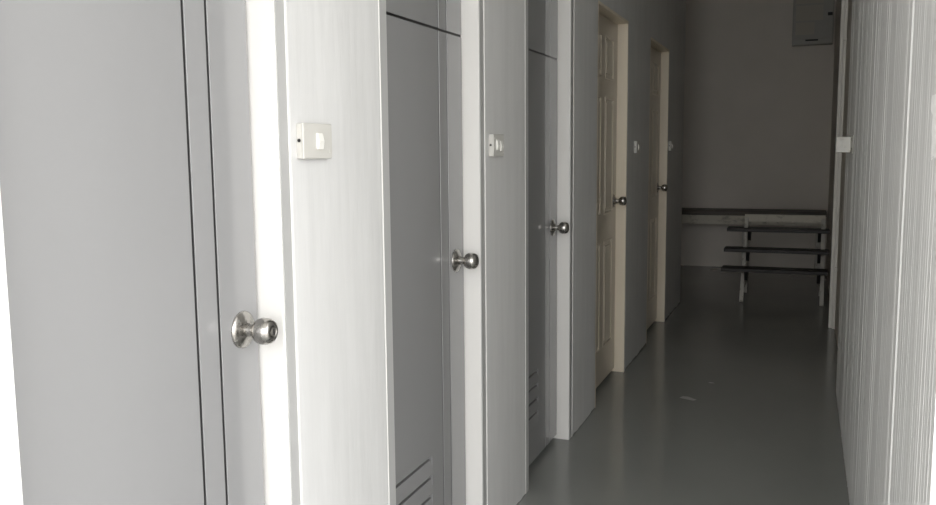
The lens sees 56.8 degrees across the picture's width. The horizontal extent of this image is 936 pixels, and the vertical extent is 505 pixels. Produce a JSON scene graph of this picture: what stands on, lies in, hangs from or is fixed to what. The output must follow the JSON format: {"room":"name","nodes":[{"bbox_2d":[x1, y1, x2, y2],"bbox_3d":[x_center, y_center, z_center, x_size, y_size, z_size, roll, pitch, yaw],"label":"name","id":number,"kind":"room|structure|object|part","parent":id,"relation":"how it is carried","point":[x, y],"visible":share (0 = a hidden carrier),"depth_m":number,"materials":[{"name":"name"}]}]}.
{"room":"corridor","nodes":[
{"label":"corridor","id":0,"kind":"room"},
{"bbox_2d":[286,0,685,504],"bbox_3d":[0.098,-0.602,3.140,0.160,3.150,9.220,2,7,21],"label":"wall","id":1,"kind":"structure","parent":0,"point":[333,45],"depth_m":2.19,"materials":[{"name":"paint"}]},
{"bbox_2d":[0,0,301,504],"bbox_3d":[-0.559,0.128,1.489,0.173,2.104,0.729,2,7,21],"label":"door","id":2,"kind":"structure","parent":1,"relation":"in","point":[148,330],"depth_m":1.47,"materials":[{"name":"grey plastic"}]},
{"bbox_3d":[-0.486,0.129,1.483,0.002,2.100,0.686,2,7,21],"label":"architrave","id":3,"kind":"part","parent":2,"relation":"part of","materials":[{"name":"white wood"}]},
{"bbox_2d":[296,123,331,158],"bbox_3d":[-0.322,-0.236,1.832,0.025,0.074,0.116,2,7,21],"label":"light switch","id":4,"kind":"object","parent":1,"relation":"attached to","point":[314,140],"visible":1,"depth_m":1.81,"materials":[{"name":"grey plastic"}]},
{"bbox_2d":[378,0,487,504],"bbox_3d":[-0.144,-0.003,2.552,0.173,2.106,0.748,2,7,21],"label":"door","id":5,"kind":"structure","parent":1,"relation":"in","point":[432,52],"depth_m":2.63,"materials":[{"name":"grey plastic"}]},
{"bbox_3d":[-0.176,0.678,2.512,0.018,0.045,0.336,2,7,21],"label":"louvre blade","id":6,"kind":"part","parent":5,"relation":"part of","materials":[{"name":"grey plastic"}]},
{"bbox_3d":[-0.175,0.739,2.519,0.018,0.045,0.336,2,7,21],"label":"louvre blade","id":7,"kind":"part","parent":5,"relation":"part of","materials":[{"name":"grey plastic"}]},
{"bbox_3d":[-0.175,0.800,2.526,0.018,0.045,0.336,2,7,21],"label":"louvre blade","id":8,"kind":"part","parent":5,"relation":"part of","materials":[{"name":"grey plastic"}]},
{"bbox_3d":[-0.152,-0.003,2.555,0.156,2.106,0.747,2,7,21],"label":"frame","id":9,"kind":"part","parent":5,"relation":"part of","materials":[{"name":"white paint"}]},
{"bbox_2d":[489,134,503,156],"bbox_3d":[0.099,-0.360,2.910,0.025,0.074,0.106,2,7,21],"label":"light switch","id":10,"kind":"object","parent":1,"relation":"attached to","point":[496,141],"visible":1,"depth_m":2.88,"materials":[{"name":"grey plastic"}]},
{"bbox_2d":[525,0,573,492],"bbox_3d":[0.281,-0.140,3.640,0.173,2.112,0.728,2,7,21],"label":"door","id":11,"kind":"structure","parent":1,"relation":"in","point":[549,24],"depth_m":3.79,"materials":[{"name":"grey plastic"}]},
{"bbox_3d":[0.246,0.550,3.593,0.018,0.044,0.281,2,7,21],"label":"louvre blade","id":12,"kind":"part","parent":11,"relation":"part of","materials":[{"name":"grey plastic"}]},
{"bbox_3d":[0.247,0.609,3.600,0.018,0.044,0.281,2,7,21],"label":"louvre blade","id":13,"kind":"part","parent":11,"relation":"part of","materials":[{"name":"grey plastic"}]},
{"bbox_3d":[0.247,0.669,3.607,0.018,0.044,0.281,2,7,21],"label":"louvre blade","id":14,"kind":"part","parent":11,"relation":"part of","materials":[{"name":"grey plastic"}]},
{"bbox_3d":[0.248,0.729,3.614,0.018,0.044,0.281,2,7,21],"label":"louvre blade","id":15,"kind":"part","parent":11,"relation":"part of","materials":[{"name":"grey plastic"}]},
{"bbox_3d":[0.273,-0.140,3.643,0.156,2.112,0.727,2,7,21],"label":"frame","id":16,"kind":"part","parent":11,"relation":"part of","materials":[{"name":"white paint"}]},
{"bbox_2d":[516,302,679,504],"bbox_3d":[0.187,0.954,3.297,0.004,0.020,9.208,2,7,21],"label":"trim","id":17,"kind":"structure","parent":1,"relation":"attached to","point":[642,348],"depth_m":5.39,"materials":[{"name":"grey"}]},
{"bbox_2d":[595,0,628,406],"bbox_3d":[0.729,-0.264,4.787,0.173,2.078,0.796,2,7,21],"label":"door","id":18,"kind":"structure","parent":1,"relation":"in","point":[613,29],"depth_m":4.99,"materials":[{"name":"beige wood"}]},
{"bbox_2d":[634,141,639,152],"bbox_3d":[1.044,-0.649,5.331,0.025,0.074,0.106,2,7,21],"label":"light switch","id":19,"kind":"object","parent":1,"relation":"attached to","point":[636,143],"visible":1,"depth_m":5.29,"materials":[{"name":"grey plastic"}]},
{"bbox_3d":[1.047,-0.649,5.330,0.005,0.074,0.106,2,7,21],"label":"plate","id":20,"kind":"part","parent":19,"relation":"part of","materials":[{"name":"grey plastic"}]},
{"bbox_2d":[646,37,668,341],"bbox_3d":[1.304,-0.446,6.259,0.173,2.080,0.851,2,7,21],"label":"door","id":21,"kind":"structure","parent":1,"relation":"in","point":[659,56],"depth_m":6.52,"materials":[{"name":"beige wood"}]},
{"bbox_2d":[669,141,672,150],"bbox_3d":[1.567,-0.821,6.668,0.025,0.074,0.106,2,7,21],"label":"light switch","id":22,"kind":"object","parent":1,"relation":"attached to","point":[670,142],"visible":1,"depth_m":6.63,"materials":[{"name":"grey plastic"}]},
{"bbox_2d":[519,265,849,504],"bbox_3d":[0.476,0.859,4.577,3.150,0.100,11.820,2,7,21],"label":"floor","id":23,"kind":"structure","parent":0,"point":[766,430],"depth_m":4.41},
{"bbox_2d":[680,396,695,400],"bbox_3d":[1.188,0.787,4.672,0.089,0.007,0.033,5,9,41],"label":"paper scrap","id":24,"kind":"object","parent":23,"relation":"on","point":[682,397],"visible":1,"depth_m":4.67,"materials":[{"name":"grey paper"}]},
{"bbox_2d":[682,208,826,268],"bbox_3d":[2.918,-0.140,9.525,1.875,0.665,0.390,2,7,21],"label":"table","id":25,"kind":"object","parent":23,"relation":"on","point":[725,216],"visible":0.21,"depth_m":9.33,"materials":[{"name":"grey wood"}]},
{"bbox_2d":[721,214,829,305],"bbox_3d":[2.726,0.051,7.676,0.876,0.743,0.585,2,7,21],"label":"shelf rack","id":26,"kind":"object","parent":23,"relation":"on","point":[744,269],"visible":1,"depth_m":7.64,"materials":[{"name":"white metal"}]},
{"bbox_3d":[2.474,0.058,7.756,0.032,0.715,0.503,2,7,21],"label":"slanted post","id":27,"kind":"part","parent":26,"relation":"part of","materials":[{"name":"white metal"}]},
{"bbox_3d":[2.581,0.024,8.029,0.032,0.700,0.030,2,7,21],"label":"post","id":28,"kind":"part","parent":26,"relation":"part of","materials":[{"name":"white metal"}]},
{"bbox_3d":[2.860,-0.307,7.816,0.685,0.067,0.020,2,7,21],"label":"rail","id":29,"kind":"part","parent":26,"relation":"part of","materials":[{"name":"grey metal"}]},
{"bbox_3d":[3.081,0.080,7.521,0.032,0.715,0.503,2,7,21],"label":"slanted post","id":30,"kind":"part","parent":26,"relation":"part of","materials":[{"name":"white metal"}]},
{"bbox_2d":[681,0,835,268],"bbox_3d":[2.575,-1.421,9.798,3.150,3.150,0.120,2,7,21],"label":"wall","id":31,"kind":"structure","parent":0,"point":[758,106],"depth_m":9.52,"materials":[{"name":"paint"}]},
{"bbox_2d":[792,0,834,46],"bbox_3d":[3.634,-2.491,9.105,0.400,0.600,0.152,2,7,21],"label":"electrical box","id":32,"kind":"object","parent":31,"relation":"attached to","point":[813,20],"visible":1,"depth_m":9.05,"materials":[{"name":"grey metal"}]},
{"bbox_3d":[3.615,-2.220,9.082,0.384,0.043,0.009,2,7,21],"label":"rail","id":33,"kind":"part","parent":32,"relation":"part of","materials":[{"name":"grey metal"}]},
{"bbox_2d":[826,0,851,346],"bbox_3d":[2.390,-0.871,5.211,0.155,3.150,8.630,2,7,21],"label":"wall","id":34,"kind":"structure","parent":0,"point":[838,2],"depth_m":7.70,"materials":[{"name":"paint"}]},
{"bbox_2d":[828,0,847,328],"bbox_3d":[2.690,-0.994,6.253,0.044,3.139,0.115,2,7,21],"label":"conduit","id":35,"kind":"object","parent":34,"relation":"attached to","point":[844,3],"visible":1,"depth_m":6.29,"materials":[{"name":"white plastic"}]},
{"bbox_2d":[836,0,935,504],"bbox_3d":[1.386,-0.590,2.920,0.048,3.146,3.600,2,7,21],"label":"wall panels","id":36,"kind":"object","parent":34,"relation":"attached to","point":[886,376],"visible":1,"depth_m":2.13,"materials":[{"name":"white metal"}]},
{"bbox_2d":[835,135,853,153],"bbox_3d":[1.758,-0.505,4.049,0.066,0.082,0.400,2,7,21],"label":"light switch","id":37,"kind":"object","parent":36,"relation":"attached to","point":[842,144],"visible":1,"depth_m":4.06,"materials":[{"name":"paint"}]},
{"bbox_3d":[1.787,-0.504,4.038,0.003,0.082,0.400,2,7,21],"label":"plate","id":38,"kind":"part","parent":37,"relation":"part of","materials":[{"name":"paint"}]},
{"bbox_2d":[931,94,935,159],"bbox_3d":[0.745,-0.210,1.369,0.003,0.132,0.120,2,7,17],"label":"sticker","id":39,"kind":"object","parent":36,"relation":"attached to","point":[933,102],"visible":1,"depth_m":1.40,"materials":[{"name":"white paper"}]}
]}

